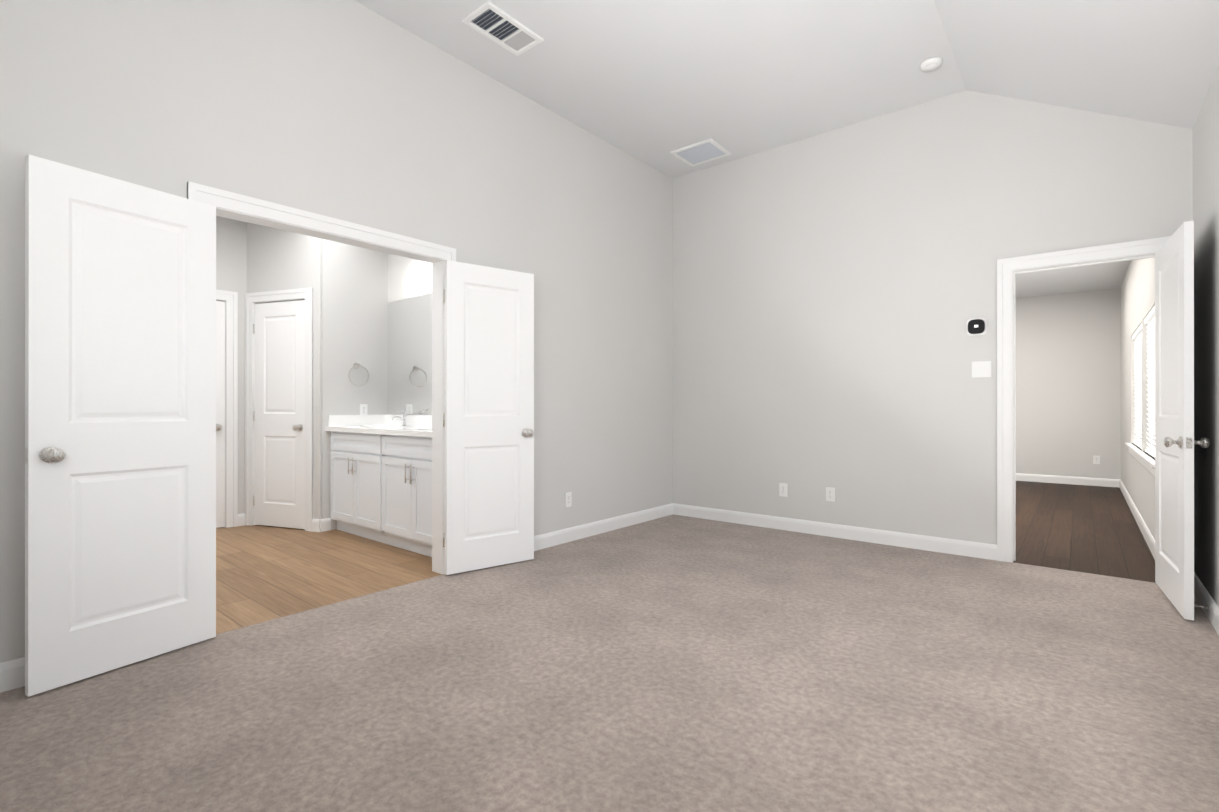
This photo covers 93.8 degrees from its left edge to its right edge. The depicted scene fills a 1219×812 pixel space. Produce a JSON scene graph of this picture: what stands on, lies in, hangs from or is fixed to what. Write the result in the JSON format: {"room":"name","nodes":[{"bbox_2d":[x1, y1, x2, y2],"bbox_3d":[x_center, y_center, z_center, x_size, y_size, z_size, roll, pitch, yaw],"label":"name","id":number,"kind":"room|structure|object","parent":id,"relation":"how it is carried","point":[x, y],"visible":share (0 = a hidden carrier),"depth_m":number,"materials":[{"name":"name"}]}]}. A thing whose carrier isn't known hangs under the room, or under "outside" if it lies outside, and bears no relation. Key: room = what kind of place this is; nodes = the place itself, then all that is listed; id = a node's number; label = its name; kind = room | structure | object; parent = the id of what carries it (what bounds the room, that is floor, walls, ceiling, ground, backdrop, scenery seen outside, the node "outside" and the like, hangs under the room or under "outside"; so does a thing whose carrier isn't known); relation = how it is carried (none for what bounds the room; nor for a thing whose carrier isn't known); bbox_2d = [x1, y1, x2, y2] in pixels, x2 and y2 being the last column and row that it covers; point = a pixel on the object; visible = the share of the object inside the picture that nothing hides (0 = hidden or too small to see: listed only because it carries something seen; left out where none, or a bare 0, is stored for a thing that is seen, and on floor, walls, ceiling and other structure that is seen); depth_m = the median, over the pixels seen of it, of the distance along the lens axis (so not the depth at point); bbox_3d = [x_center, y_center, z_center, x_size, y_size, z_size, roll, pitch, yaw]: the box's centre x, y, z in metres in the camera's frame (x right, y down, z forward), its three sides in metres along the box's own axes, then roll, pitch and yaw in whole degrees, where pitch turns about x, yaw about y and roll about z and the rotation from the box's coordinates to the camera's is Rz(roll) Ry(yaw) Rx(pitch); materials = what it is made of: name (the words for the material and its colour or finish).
{"room":"empty bedroom","nodes":[
{"label":"empty bedroom","id":0,"kind":"room"},
{"bbox_2d":[216,216,246,513],"bbox_3d":[-3.642,-0.320,5.036,0.120,2.840,2.840,0,0,40],"label":"wall","id":1,"kind":"structure","parent":0,"point":[231,254],"depth_m":5.24,"materials":[{"name":"paint"}]},
{"bbox_2d":[216,301,224,527],"bbox_3d":[-3.713,0.075,4.888,0.169,2.030,0.715,0,0,40],"label":"bathroom door","id":2,"kind":"structure","parent":1,"relation":"in","point":[220,413],"depth_m":5.12,"materials":[{"name":"white wood"}]},
{"bbox_2d":[216,289,237,527],"bbox_3d":[-3.741,0.030,4.916,0.156,2.140,0.890,0,0,40],"label":"door frame","id":3,"kind":"structure","parent":1,"relation":"attached to","point":[229,299],"depth_m":5.18,"materials":[{"name":"white wood"}]},
{"bbox_2d":[247,222,321,518],"bbox_3d":[-2.934,-0.320,5.194,0.900,2.840,0.120,0,0,20],"label":"wall","id":4,"kind":"structure","parent":0,"point":[278,259],"depth_m":5.07,"materials":[{"name":"paint"}]},
{"bbox_2d":[253,300,304,528],"bbox_3d":[-2.979,0.075,5.167,0.625,2.030,0.169,0,0,20],"label":"closet door","id":5,"kind":"structure","parent":4,"relation":"in","point":[279,414],"depth_m":5.15,"materials":[{"name":"white wood"}]},
{"bbox_2d":[245,287,312,531],"bbox_3d":[-2.962,0.030,5.203,0.800,2.140,0.156,0,0,20],"label":"door frame","id":6,"kind":"structure","parent":4,"relation":"attached to","point":[253,299],"depth_m":5.16,"materials":[{"name":"white wood"}]},
{"bbox_2d":[238,513,330,531],"bbox_3d":[-2.754,1.044,3.951,2.630,0.110,2.058,0,0,40],"label":"baseboard","id":7,"kind":"structure","parent":4,"relation":"attached to","point":[325,524],"depth_m":5.03,"materials":[{"name":"white wood"}]},
{"bbox_2d":[312,519,319,531],"bbox_3d":[-2.570,1.045,4.992,0.080,0.110,0.014,0,0,20],"label":"baseboard","id":8,"kind":"structure","parent":4,"relation":"attached to","point":[315,525],"depth_m":4.99,"materials":[{"name":"white wood"}]},
{"bbox_2d":[216,525,441,633],"bbox_3d":[-2.632,1.150,4.201,3.000,0.100,2.840,0,0,40],"label":"floor","id":9,"kind":"structure","parent":0,"point":[264,573],"depth_m":3.81,"materials":[{"name":"wood"}]},
{"bbox_2d":[326,429,431,556],"bbox_3d":[-1.625,0.660,4.668,1.790,0.880,0.590,0,0,40],"label":"bathroom vanity","id":10,"kind":"object","parent":9,"relation":"on","point":[381,477],"depth_m":4.44,"materials":[{"name":"paint"}]},
{"bbox_2d":[326,425,431,436],"bbox_3d":[-1.622,0.200,4.672,1.790,0.040,0.580,0,0,40],"label":"countertop","id":11,"kind":"structure","parent":10,"relation":"on","point":[427,429],"depth_m":4.62,"materials":[{"name":"white stone"}]},
{"bbox_2d":[386,413,431,424],"bbox_3d":[-1.444,0.130,4.888,1.790,0.100,0.020,0,0,40],"label":"backsplash","id":12,"kind":"structure","parent":11,"relation":"on","point":[391,419],"depth_m":5.12,"materials":[{"name":"white stone"}]},
{"bbox_2d":[0,0,672,662],"bbox_3d":[-1.168,-0.631,3.714,0.120,3.460,5.790,0,0,40],"label":"wall","id":13,"kind":"structure","parent":0,"point":[352,112],"depth_m":3.37,"materials":[{"name":"paint"}]},
{"bbox_2d":[0,657,24,692],"bbox_3d":[-2.411,1.043,2.101,0.014,0.110,1.420,0,0,40],"label":"baseboard","id":14,"kind":"structure","parent":13,"relation":"attached to","point":[12,674],"depth_m":2.21,"materials":[{"name":"white wood"}]},
{"bbox_2d":[25,154,215,696],"bbox_3d":[-2.029,0.073,2.425,0.169,2.030,0.653,0,0,30],"label":"bathroom door","id":15,"kind":"structure","parent":13,"relation":"in","point":[120,423],"depth_m":2.36,"materials":[{"name":"white wood"}]},
{"bbox_2d":[187,181,455,574],"bbox_3d":[-1.544,0.029,3.259,0.156,2.140,1.470,0,0,40],"label":"door frame","id":16,"kind":"structure","parent":13,"relation":"attached to","point":[235,206],"depth_m":3.49,"materials":[{"name":"white wood"}]},
{"bbox_2d":[443,260,533,574],"bbox_3d":[-0.807,0.074,3.880,0.653,2.030,0.169,0,0,-37],"label":"bathroom door","id":17,"kind":"structure","parent":13,"relation":"in","point":[488,419],"depth_m":3.85,"materials":[{"name":"white wood"}]},
{"bbox_2d":[565,492,571,506],"bbox_3d":[-0.332,0.760,4.625,0.009,0.116,0.072,0,0,40],"label":"outlet","id":18,"kind":"object","parent":13,"relation":"attached to","point":[568,499],"visible":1,"depth_m":4.62,"materials":[{"name":"white plastic"}]},
{"bbox_2d":[534,503,671,550],"bbox_3d":[-0.197,1.045,4.785,0.014,0.110,2.600,0,0,40],"label":"baseboard","id":19,"kind":"structure","parent":13,"relation":"attached to","point":[550,539],"depth_m":4.90,"materials":[{"name":"white wood"}]},
{"bbox_2d":[322,239,387,529],"bbox_3d":[-2.369,-0.319,5.275,0.120,2.840,0.610,0,0,40],"label":"wall","id":20,"kind":"structure","parent":0,"point":[354,300],"depth_m":5.19,"materials":[{"name":"paint"}]},
{"bbox_2d":[328,414,385,424],"bbox_3d":[-2.305,0.131,5.235,0.020,0.100,0.540,0,0,40],"label":"backsplash","id":21,"kind":"structure","parent":20,"relation":"attached to","point":[332,419],"depth_m":5.22,"materials":[{"name":"white stone"}]},
{"bbox_2d":[348,363,368,385],"bbox_3d":[-2.302,-0.288,5.213,0.062,0.216,0.194,0,0,40],"label":"towel ring","id":22,"kind":"object","parent":20,"relation":"attached to","point":[356,365],"visible":1,"depth_m":5.21,"materials":[{"name":"silver metal"}]},
{"bbox_2d":[360,404,366,414],"bbox_3d":[-2.278,0.041,5.284,0.009,0.116,0.072,0,0,40],"label":"outlet","id":23,"kind":"object","parent":20,"relation":"attached to","point":[363,409],"visible":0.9,"depth_m":5.28,"materials":[{"name":"white plastic"}]},
{"bbox_2d":[387,253,431,414],"bbox_3d":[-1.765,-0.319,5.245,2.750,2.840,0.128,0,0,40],"label":"bathroom mirror","id":24,"kind":"object","parent":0,"point":[409,355],"depth_m":5.22,"materials":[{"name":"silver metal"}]},
{"bbox_2d":[0,514,1218,811],"bbox_3d":[0.325,1.148,2.403,3.850,0.100,5.670,0,0,40],"label":"floor carpet","id":25,"kind":"object","parent":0,"point":[672,662],"visible":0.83,"depth_m":2.15,"materials":[{"name":"beige carpet"}]},
{"bbox_2d":[354,0,1218,297],"bbox_3d":[2.051,-2.010,4.592,3.970,0.820,11.240,0,0,40],"label":"ceiling","id":26,"kind":"structure","parent":0,"point":[653,83],"depth_m":3.65,"materials":[{"name":"paint"}]},
{"bbox_2d":[462,1,543,55],"bbox_3d":[-0.652,-2.315,3.517,0.250,0.016,0.440,0,0,40],"label":"ceiling vent","id":27,"kind":"object","parent":26,"relation":"in","point":[494,23],"visible":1,"depth_m":3.50,"materials":[{"name":"white plastic"}]},
{"bbox_2d":[670,138,731,166],"bbox_3d":[0.837,-2.314,5.219,0.420,0.017,0.380,0,0,40],"label":"ceiling vent","id":28,"kind":"object","parent":26,"relation":"in","point":[702,152],"visible":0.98,"depth_m":5.21,"materials":[{"name":"white plastic"}]},
{"bbox_2d":[920,57,941,72],"bbox_3d":[2.175,-2.302,3.855,0.132,0.038,0.132,0,0,40],"label":"smoke detector","id":29,"kind":"object","parent":26,"relation":"attached to","point":[931,64],"visible":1,"depth_m":3.82,"materials":[{"name":"white plastic"}]},
{"bbox_2d":[673,90,1192,544],"bbox_3d":[2.121,-0.630,4.676,3.970,3.460,0.120,0,0,40],"label":"wall","id":30,"kind":"structure","parent":0,"point":[834,291],"depth_m":4.56,"materials":[{"name":"paint"}]},
{"bbox_2d":[779,483,786,496],"bbox_3d":[1.544,0.745,5.067,0.072,0.116,0.009,0,0,40],"label":"outlet","id":31,"kind":"object","parent":30,"relation":"attached to","point":[782,489],"visible":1,"depth_m":5.07,"materials":[{"name":"white plastic"}]},
{"bbox_2d":[826,487,834,501],"bbox_3d":[1.860,0.745,4.806,0.072,0.116,0.009,0,0,40],"label":"outlet","id":32,"kind":"object","parent":30,"relation":"attached to","point":[830,493],"visible":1,"depth_m":4.80,"materials":[{"name":"white plastic"}]},
{"bbox_2d":[672,503,996,560],"bbox_3d":[1.701,1.045,4.935,2.750,0.110,0.014,0,0,40],"label":"baseboard","id":33,"kind":"structure","parent":30,"relation":"attached to","point":[914,541],"depth_m":4.70,"materials":[{"name":"white wood"}]},
{"bbox_2d":[967,318,986,335],"bbox_3d":[2.661,-0.575,4.137,0.124,0.124,0.025,0,0,40],"label":"thermostat","id":34,"kind":"object","parent":30,"relation":"attached to","point":[976,326],"visible":1,"depth_m":4.13,"materials":[{"name":"black plastic"}]},
{"bbox_2d":[972,361,990,377],"bbox_3d":[2.689,-0.265,4.123,0.118,0.116,0.010,0,0,40],"label":"double light switch","id":35,"kind":"object","parent":30,"relation":"attached to","point":[981,368],"visible":1,"depth_m":4.12,"materials":[{"name":"white plastic"}]},
{"bbox_2d":[997,236,1170,562],"bbox_3d":[3.166,0.029,3.813,0.940,2.140,0.156,0,0,40],"label":"door frame","id":36,"kind":"structure","parent":30,"relation":"attached to","point":[1008,269],"depth_m":4.02,"materials":[{"name":"white wood"}]},
{"bbox_2d":[1155,221,1209,619],"bbox_3d":[3.173,0.074,3.214,0.169,2.030,0.766,0,0,36],"label":"hall door","id":37,"kind":"structure","parent":30,"relation":"in","point":[1175,442],"depth_m":3.08,"materials":[{"name":"white wood"}]},
{"bbox_2d":[1016,288,1120,478],"bbox_3d":[5.782,-0.266,8.720,3.270,2.740,0.120,0,0,40],"label":"wall","id":38,"kind":"structure","parent":0,"point":[1068,384],"depth_m":8.05,"materials":[{"name":"paint"}]},
{"bbox_2d":[1016,473,1118,487],"bbox_3d":[5.740,1.049,8.668,2.970,0.110,0.014,0,0,40],"label":"baseboard","id":39,"kind":"structure","parent":38,"relation":"attached to","point":[1104,482],"depth_m":8.05,"materials":[{"name":"white wood"}]},
{"bbox_2d":[1093,456,1099,463],"bbox_3d":[6.717,0.743,7.865,0.072,0.116,0.009,0,0,40],"label":"outlet","id":40,"kind":"object","parent":38,"relation":"attached to","point":[1096,459],"visible":1,"depth_m":7.86,"materials":[{"name":"white plastic"}]},
{"bbox_2d":[1013,481,1155,582],"bbox_3d":[4.048,1.152,6.617,3.270,0.100,5.570,0,0,40],"label":"floor","id":41,"kind":"structure","parent":0,"point":[1085,529],"depth_m":4.96,"materials":[{"name":"brown wood"}]},
{"bbox_2d":[1121,258,1154,539],"bbox_3d":[5.301,-0.269,5.662,0.120,2.740,5.450,0,0,40],"label":"wall","id":42,"kind":"structure","parent":0,"point":[1137,306],"depth_m":5.67,"materials":[{"name":"paint"}]},
{"bbox_2d":[1119,479,1154,558],"bbox_3d":[5.211,1.046,5.658,0.014,0.110,5.330,0,0,40],"label":"baseboard","id":43,"kind":"structure","parent":42,"relation":"attached to","point":[1142,526],"depth_m":5.12,"materials":[{"name":"white wood"}]},
{"bbox_2d":[1125,443,1154,475],"bbox_3d":[4.719,0.450,5.047,0.095,0.100,3.080,0,0,40],"label":"window sill","id":44,"kind":"structure","parent":42,"relation":"attached to","point":[1146,460],"depth_m":4.70,"materials":[{"name":"white wood"}]},
{"bbox_2d":[1132,306,1154,457],"bbox_3d":[4.765,-0.178,5.009,0.105,1.163,2.900,0,0,40],"label":"window","id":45,"kind":"structure","parent":42,"relation":"in","point":[1149,319],"depth_m":4.93,"materials":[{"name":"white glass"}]},
{"bbox_2d":[1193,66,1218,606],"bbox_3d":[1.802,-0.308,1.264,0.120,2.810,5.790,0,0,40],"label":"wall","id":46,"kind":"structure","parent":0,"point":[1206,309],"depth_m":3.05,"materials":[{"name":"paint"}]},
{"bbox_2d":[1194,572,1218,634],"bbox_3d":[1.740,1.042,1.314,0.040,0.110,5.550,0,0,40],"label":"baseboard","id":47,"kind":"structure","parent":46,"relation":"attached to","point":[1201,593],"depth_m":2.99,"materials":[{"name":"white wood"}]},
{"bbox_2d":[1194,604,1208,609],"bbox_3d":[3.076,1.044,2.966,0.053,0.028,0.028,0,0,40],"label":"spring door stop","id":48,"kind":"object","parent":47,"relation":"attached to","point":[1206,606],"visible":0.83,"depth_m":2.96,"materials":[{"name":"silver metal"}]}
]}

